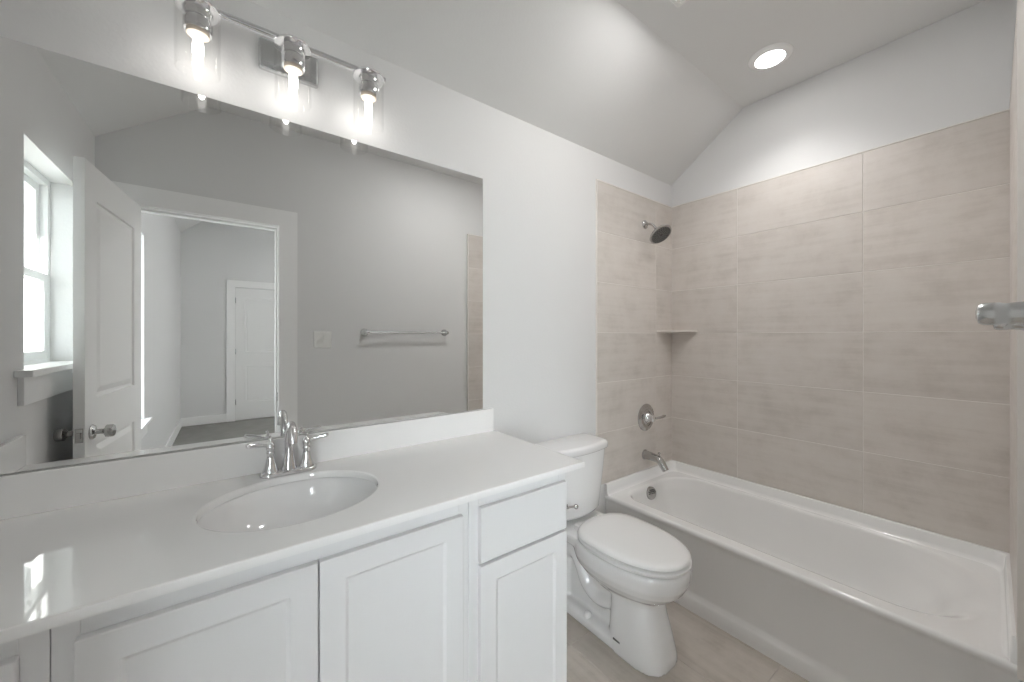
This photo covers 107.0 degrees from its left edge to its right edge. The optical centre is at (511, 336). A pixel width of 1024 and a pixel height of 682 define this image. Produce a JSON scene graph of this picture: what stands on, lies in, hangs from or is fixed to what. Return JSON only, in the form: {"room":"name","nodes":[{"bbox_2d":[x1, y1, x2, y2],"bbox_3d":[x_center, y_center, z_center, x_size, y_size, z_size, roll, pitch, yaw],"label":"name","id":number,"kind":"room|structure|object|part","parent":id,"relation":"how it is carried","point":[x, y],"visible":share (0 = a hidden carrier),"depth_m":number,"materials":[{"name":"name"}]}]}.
{"room":"bathroom","nodes":[
{"label":"bathroom","id":0,"kind":"room"},
{"bbox_2d":[0,0,670,513],"bbox_3d":[-0.151,0.086,1.865,3.459,2.600,0.100,0,0,-37],"label":"wall","id":1,"kind":"structure","parent":0,"point":[539,185],"depth_m":1.82,"materials":[{"name":"white paint"}]},
{"bbox_2d":[0,36,482,474],"bbox_3d":[-0.729,-0.203,1.365,1.475,1.098,0.004,0,0,-37],"label":"wall mirror","id":2,"kind":"object","parent":1,"relation":"attached to","point":[180,269],"visible":1,"depth_m":1.19,"materials":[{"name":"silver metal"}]},
{"bbox_2d":[0,408,492,519],"bbox_3d":[-0.739,0.402,1.348,1.613,0.108,0.019,0,0,-37],"label":"backsplash","id":3,"kind":"structure","parent":1,"relation":"attached to","point":[45,490],"depth_m":1.16,"materials":[{"name":"white stone"}]},
{"bbox_2d":[173,0,385,121],"bbox_3d":[-0.734,-0.884,1.265,0.600,0.235,0.158,0,0,-37],"label":"vanity light","id":4,"kind":"object","parent":1,"relation":"attached to","point":[289,57],"visible":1,"depth_m":1.23,"materials":[{"name":"silver metal"}]},
{"bbox_2d":[173,0,221,42],"bbox_3d":[-0.912,-0.917,1.100,0.109,0.093,0.109,0,0,-37],"label":"socket","id":5,"kind":"object","parent":4,"relation":"attached to","point":[199,17],"depth_m":1.08,"materials":[{"name":"silver metal"}]},
{"bbox_3d":[-0.912,-0.829,1.100,0.026,0.084,0.026,0,0,-37],"label":"bulb","id":6,"kind":"part","parent":4,"relation":"part of","materials":[{"name":"white glass"}]},
{"bbox_2d":[274,34,311,75],"bbox_3d":[-0.719,-0.917,1.246,0.109,0.093,0.109,0,0,-37],"label":"socket","id":7,"kind":"object","parent":4,"relation":"attached to","point":[294,51],"depth_m":1.22,"materials":[{"name":"silver metal"}]},
{"bbox_3d":[-0.719,-0.829,1.246,0.026,0.084,0.026,0,0,-37],"label":"bulb","id":8,"kind":"part","parent":4,"relation":"part of","materials":[{"name":"white glass"}]},
{"bbox_2d":[353,67,383,102],"bbox_3d":[-0.526,-0.917,1.391,0.109,0.093,0.109,0,0,-37],"label":"socket","id":9,"kind":"object","parent":4,"relation":"attached to","point":[369,79],"depth_m":1.37,"materials":[{"name":"silver metal"}]},
{"bbox_3d":[-0.526,-0.829,1.391,0.026,0.084,0.026,0,0,-37],"label":"bulb","id":10,"kind":"part","parent":4,"relation":"part of","materials":[{"name":"white glass"}]},
{"bbox_2d":[596,179,671,435],"bbox_3d":[0.847,0.007,2.548,0.843,1.923,0.009,0,0,-37],"label":"trim","id":11,"kind":"structure","parent":1,"relation":"attached to","point":[596,179],"depth_m":2.29,"materials":[{"name":"white tile"}]},
{"bbox_2d":[597,180,671,484],"bbox_3d":[0.849,-0.020,2.550,0.837,1.858,0.008,0,0,-37],"label":"wall tile","id":12,"kind":"structure","parent":1,"relation":"attached to","point":[634,273],"depth_m":2.49,"materials":[{"name":"beige tile"}]},
{"bbox_2d":[638,404,665,430],"bbox_3d":[0.951,0.554,2.566,0.203,0.184,0.088,0,0,-37],"label":"shower valve","id":13,"kind":"object","parent":12,"relation":"attached to","point":[646,417],"visible":1,"depth_m":2.56,"materials":[{"name":"silver metal"}]},
{"bbox_2d":[642,449,668,471],"bbox_3d":[0.959,0.827,2.521,0.068,0.122,0.173,0,0,-37],"label":"tub spout","id":14,"kind":"object","parent":12,"relation":"attached to","point":[648,455],"visible":1,"depth_m":2.50,"materials":[{"name":"silver metal"}]},
{"bbox_2d":[642,220,671,243],"bbox_3d":[0.962,-0.708,2.518,0.151,0.172,0.179,0,0,-37],"label":"shower","id":15,"kind":"object","parent":12,"relation":"attached to","point":[660,233],"visible":1,"depth_m":2.49,"materials":[{"name":"silver metal"}]},
{"bbox_2d":[248,0,984,185],"bbox_3d":[0.361,-1.310,1.213,3.224,0.397,1.569,0,0,-37],"label":"ceiling","id":16,"kind":"structure","parent":0,"point":[646,87],"depth_m":1.79,"materials":[{"name":"white paint"}]},
{"bbox_2d":[670,0,688,6],"bbox_3d":[0.706,-1.447,1.482,0.280,0.024,0.280,0,0,-37],"label":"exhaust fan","id":17,"kind":"object","parent":16,"relation":"attached to","point":[677,3],"visible":1,"depth_m":1.64,"materials":[{"name":"white plastic"}]},
{"bbox_2d":[748,42,792,70],"bbox_3d":[1.347,-1.450,1.977,0.196,0.018,0.196,0,0,-37],"label":"recessed light","id":18,"kind":"object","parent":16,"relation":"in","point":[770,56],"visible":1,"depth_m":1.96,"materials":[{"name":"white paint"}]},
{"bbox_2d":[567,601,808,681],"bbox_3d":[0.393,1.411,1.175,3.219,0.050,1.659,0,0,-37],"label":"floor","id":19,"kind":"structure","parent":0,"point":[706,652],"depth_m":1.62,"materials":[{"name":"beige tile"}]},
{"bbox_2d":[0,629,50,681],"bbox_3d":[-1.074,0.931,0.744,0.350,0.910,0.580,0,0,-37],"label":"vanity cabinet","id":20,"kind":"object","parent":19,"relation":"on","point":[28,658],"visible":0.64,"depth_m":0.62,"materials":[{"name":"white paint"}]},
{"bbox_3d":[-0.904,0.594,0.521,0.282,0.160,0.019,0,0,-37],"label":"drawer","id":21,"kind":"part","parent":20,"relation":"part of","materials":[{"name":"white paint"}]},
{"bbox_2d":[51,503,467,681],"bbox_3d":[-0.612,0.931,1.091,0.805,0.910,0.580,0,0,-37],"label":"vanity cabinet","id":22,"kind":"object","parent":19,"relation":"on","point":[387,604],"visible":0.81,"depth_m":0.85,"materials":[{"name":"white paint"}]},
{"bbox_3d":[-0.593,0.887,0.755,0.372,0.747,0.019,0,0,-37],"label":"door","id":23,"kind":"part","parent":22,"relation":"part of","materials":[{"name":"white paint"}]},
{"bbox_2d":[0,430,584,643],"bbox_3d":[-0.562,0.466,1.125,1.629,0.020,0.587,0,0,-37],"label":"countertop","id":24,"kind":"structure","parent":22,"relation":"on","point":[60,567],"depth_m":0.89,"materials":[{"name":"white stone"}]},
{"bbox_2d":[245,421,327,478],"bbox_3d":[-0.743,0.366,1.264,0.164,0.181,0.186,0,0,12],"label":"faucet","id":25,"kind":"object","parent":24,"relation":"on","point":[289,466],"visible":1,"depth_m":1.25,"materials":[{"name":"silver metal"}]},
{"bbox_3d":[-0.812,0.352,1.215,0.070,0.028,0.017,0,0,-43],"label":"lever","id":26,"kind":"part","parent":25,"relation":"part of","materials":[{"name":"silver metal"}]},
{"bbox_3d":[-0.790,0.389,1.240,0.047,0.111,0.047,0,0,-37],"label":"handle","id":27,"kind":"part","parent":25,"relation":"part of","materials":[{"name":"silver metal"}]},
{"bbox_3d":[-0.748,0.449,1.271,0.164,0.014,0.054,0,0,-37],"label":"plate","id":28,"kind":"part","parent":25,"relation":"part of","materials":[{"name":"silver metal"}]},
{"bbox_3d":[-0.721,0.360,1.235,0.047,0.169,0.137,0,0,-37],"label":"spout","id":29,"kind":"part","parent":25,"relation":"part of","materials":[{"name":"silver metal"}]},
{"bbox_3d":[-0.706,0.389,1.303,0.047,0.111,0.047,0,0,-37],"label":"handle","id":30,"kind":"part","parent":25,"relation":"part of","materials":[{"name":"silver metal"}]},
{"bbox_3d":[-0.677,0.352,1.317,0.070,0.028,0.017,0,0,-31],"label":"lever","id":31,"kind":"part","parent":25,"relation":"part of","materials":[{"name":"silver metal"}]},
{"bbox_2d":[197,477,376,531],"bbox_3d":[-0.617,0.552,1.087,0.482,0.148,0.408,0,0,-37],"label":"sink","id":32,"kind":"object","parent":24,"relation":"in","point":[296,502],"visible":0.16,"depth_m":1.21,"materials":[{"name":"white ceramic"}]},
{"bbox_3d":[-0.293,0.887,0.981,0.374,0.747,0.019,0,0,-37],"label":"door","id":33,"kind":"part","parent":22,"relation":"part of","materials":[{"name":"white paint"}]},
{"bbox_2d":[468,473,566,681],"bbox_3d":[-0.131,0.931,1.453,0.399,0.910,0.580,0,0,-37],"label":"vanity cabinet","id":34,"kind":"object","parent":19,"relation":"on","point":[517,537],"visible":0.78,"depth_m":1.21,"materials":[{"name":"white paint"}]},
{"bbox_3d":[0.045,0.592,1.235,0.357,0.164,0.019,0,0,-37],"label":"drawer","id":35,"kind":"part","parent":34,"relation":"part of","materials":[{"name":"white paint"}]},
{"bbox_3d":[0.045,0.973,1.235,0.357,0.577,0.019,0,0,-37],"label":"door","id":36,"kind":"part","parent":34,"relation":"part of","materials":[{"name":"white paint"}]},
{"bbox_2d":[535,433,691,676],"bbox_3d":[0.480,0.974,1.810,0.414,0.824,0.733,0,0,-37],"label":"toilet","id":37,"kind":"object","parent":19,"relation":"on","point":[623,570],"visible":0.91,"depth_m":1.67,"materials":[{"name":"white ceramic"}]},
{"bbox_3d":[0.325,0.583,2.017,0.414,0.042,0.215,0,0,-37],"label":"tank lid","id":38,"kind":"part","parent":37,"relation":"part of","materials":[{"name":"white ceramic"}]},
{"bbox_3d":[0.291,0.842,1.872,0.078,0.029,0.026,0,0,-14],"label":"flush lever","id":39,"kind":"part","parent":37,"relation":"part of","materials":[{"name":"silver metal"}]},
{"bbox_3d":[0.325,0.764,2.016,0.372,0.324,0.200,0,0,-37],"label":"tank","id":40,"kind":"part","parent":37,"relation":"part of","materials":[{"name":"white ceramic"}]},
{"bbox_3d":[0.485,1.171,1.803,0.383,0.430,0.712,0,0,-37],"label":"bowl","id":41,"kind":"part","parent":37,"relation":"part of","materials":[{"name":"white ceramic"}]},
{"bbox_3d":[0.550,0.919,1.718,0.376,0.021,0.496,0,0,-37],"label":"lid","id":42,"kind":"part","parent":37,"relation":"part of","materials":[{"name":"white plastic"}]},
{"bbox_3d":[0.550,0.947,1.718,0.380,0.019,0.501,0,0,-37],"label":"seat","id":43,"kind":"part","parent":37,"relation":"part of","materials":[{"name":"white plastic"}]},
{"bbox_2d":[604,460,1020,681],"bbox_3d":[1.339,1.148,1.959,0.763,0.476,1.541,0,0,-37],"label":"bathtub","id":44,"kind":"object","parent":19,"relation":"on","point":[827,592],"visible":0.84,"depth_m":1.69,"materials":[{"name":"white ceramic"}]},
{"bbox_3d":[0.909,1.028,2.487,0.082,0.084,0.037,0,0,-25],"label":"overflow plate","id":45,"kind":"part","parent":44,"relation":"part of","materials":[{"name":"silver metal"}]},
{"bbox_2d":[671,0,1016,206],"bbox_3d":[1.721,-0.089,2.170,0.100,2.950,1.664,0,0,-37],"label":"wall","id":46,"kind":"structure","parent":0,"point":[954,69],"depth_m":1.93,"materials":[{"name":"white paint"}]},
{"bbox_2d":[657,330,696,331],"bbox_3d":[1.159,-0.037,2.659,0.191,0.014,0.191,0,0,-37],"label":"corner shelf","id":47,"kind":"object","parent":46,"relation":"attached to","point":[657,330],"visible":1,"depth_m":2.65,"materials":[{"name":"tile"}]},
{"bbox_2d":[672,109,1008,207],"bbox_3d":[1.637,-0.952,2.189,0.011,0.004,1.515,0,0,-37],"label":"trim","id":48,"kind":"structure","parent":46,"relation":"attached to","point":[1007,109],"depth_m":1.95,"materials":[{"name":"beige tile"}]},
{"bbox_2d":[672,110,1010,552],"bbox_3d":[1.637,-0.020,2.191,0.010,1.858,1.518,0,0,-37],"label":"wall tile","id":49,"kind":"structure","parent":46,"relation":"attached to","point":[839,354],"depth_m":1.95,"materials":[{"name":"beige tile"}]},
{"bbox_3d":[1.776,0.217,1.319,0.835,2.338,0.038,0,0,-37],"label":"wall","id":50,"kind":"structure","parent":0,"visible":0},
{"bbox_2d":[1010,20,1016,638],"bbox_3d":[1.767,-0.020,1.331,0.835,1.858,0.009,0,0,-38],"label":"wall tile","id":51,"kind":"structure","parent":50,"relation":"attached to","point":[1013,101],"depth_m":1.29,"materials":[{"name":"beige tile"}]},
{"bbox_2d":[1009,0,1023,680],"bbox_3d":[1.763,0.007,1.322,0.832,1.923,0.020,0,0,-38],"label":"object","id":52,"kind":"structure","parent":50,"relation":"attached to","point":[1020,3],"depth_m":1.07,"materials":[{"name":"white tile"}]},
{"bbox_3d":[1.049,-0.339,0.677,3.709,3.450,0.115,0,0,-37],"label":"wall","id":53,"kind":"structure","parent":0,"visible":0},
{"bbox_2d":[975,302,1023,329],"bbox_3d":[0.968,-0.032,0.730,0.750,0.060,0.067,0,0,-37],"label":"towel bar","id":54,"kind":"object","parent":53,"relation":"attached to","point":[1003,316],"visible":1,"depth_m":0.53,"materials":[{"name":"silver metal"}]},
{"bbox_3d":[1.244,-0.032,0.937,0.060,0.060,0.067,0,0,-37],"label":"post","id":55,"kind":"part","parent":54,"relation":"part of","materials":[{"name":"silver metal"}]}
]}

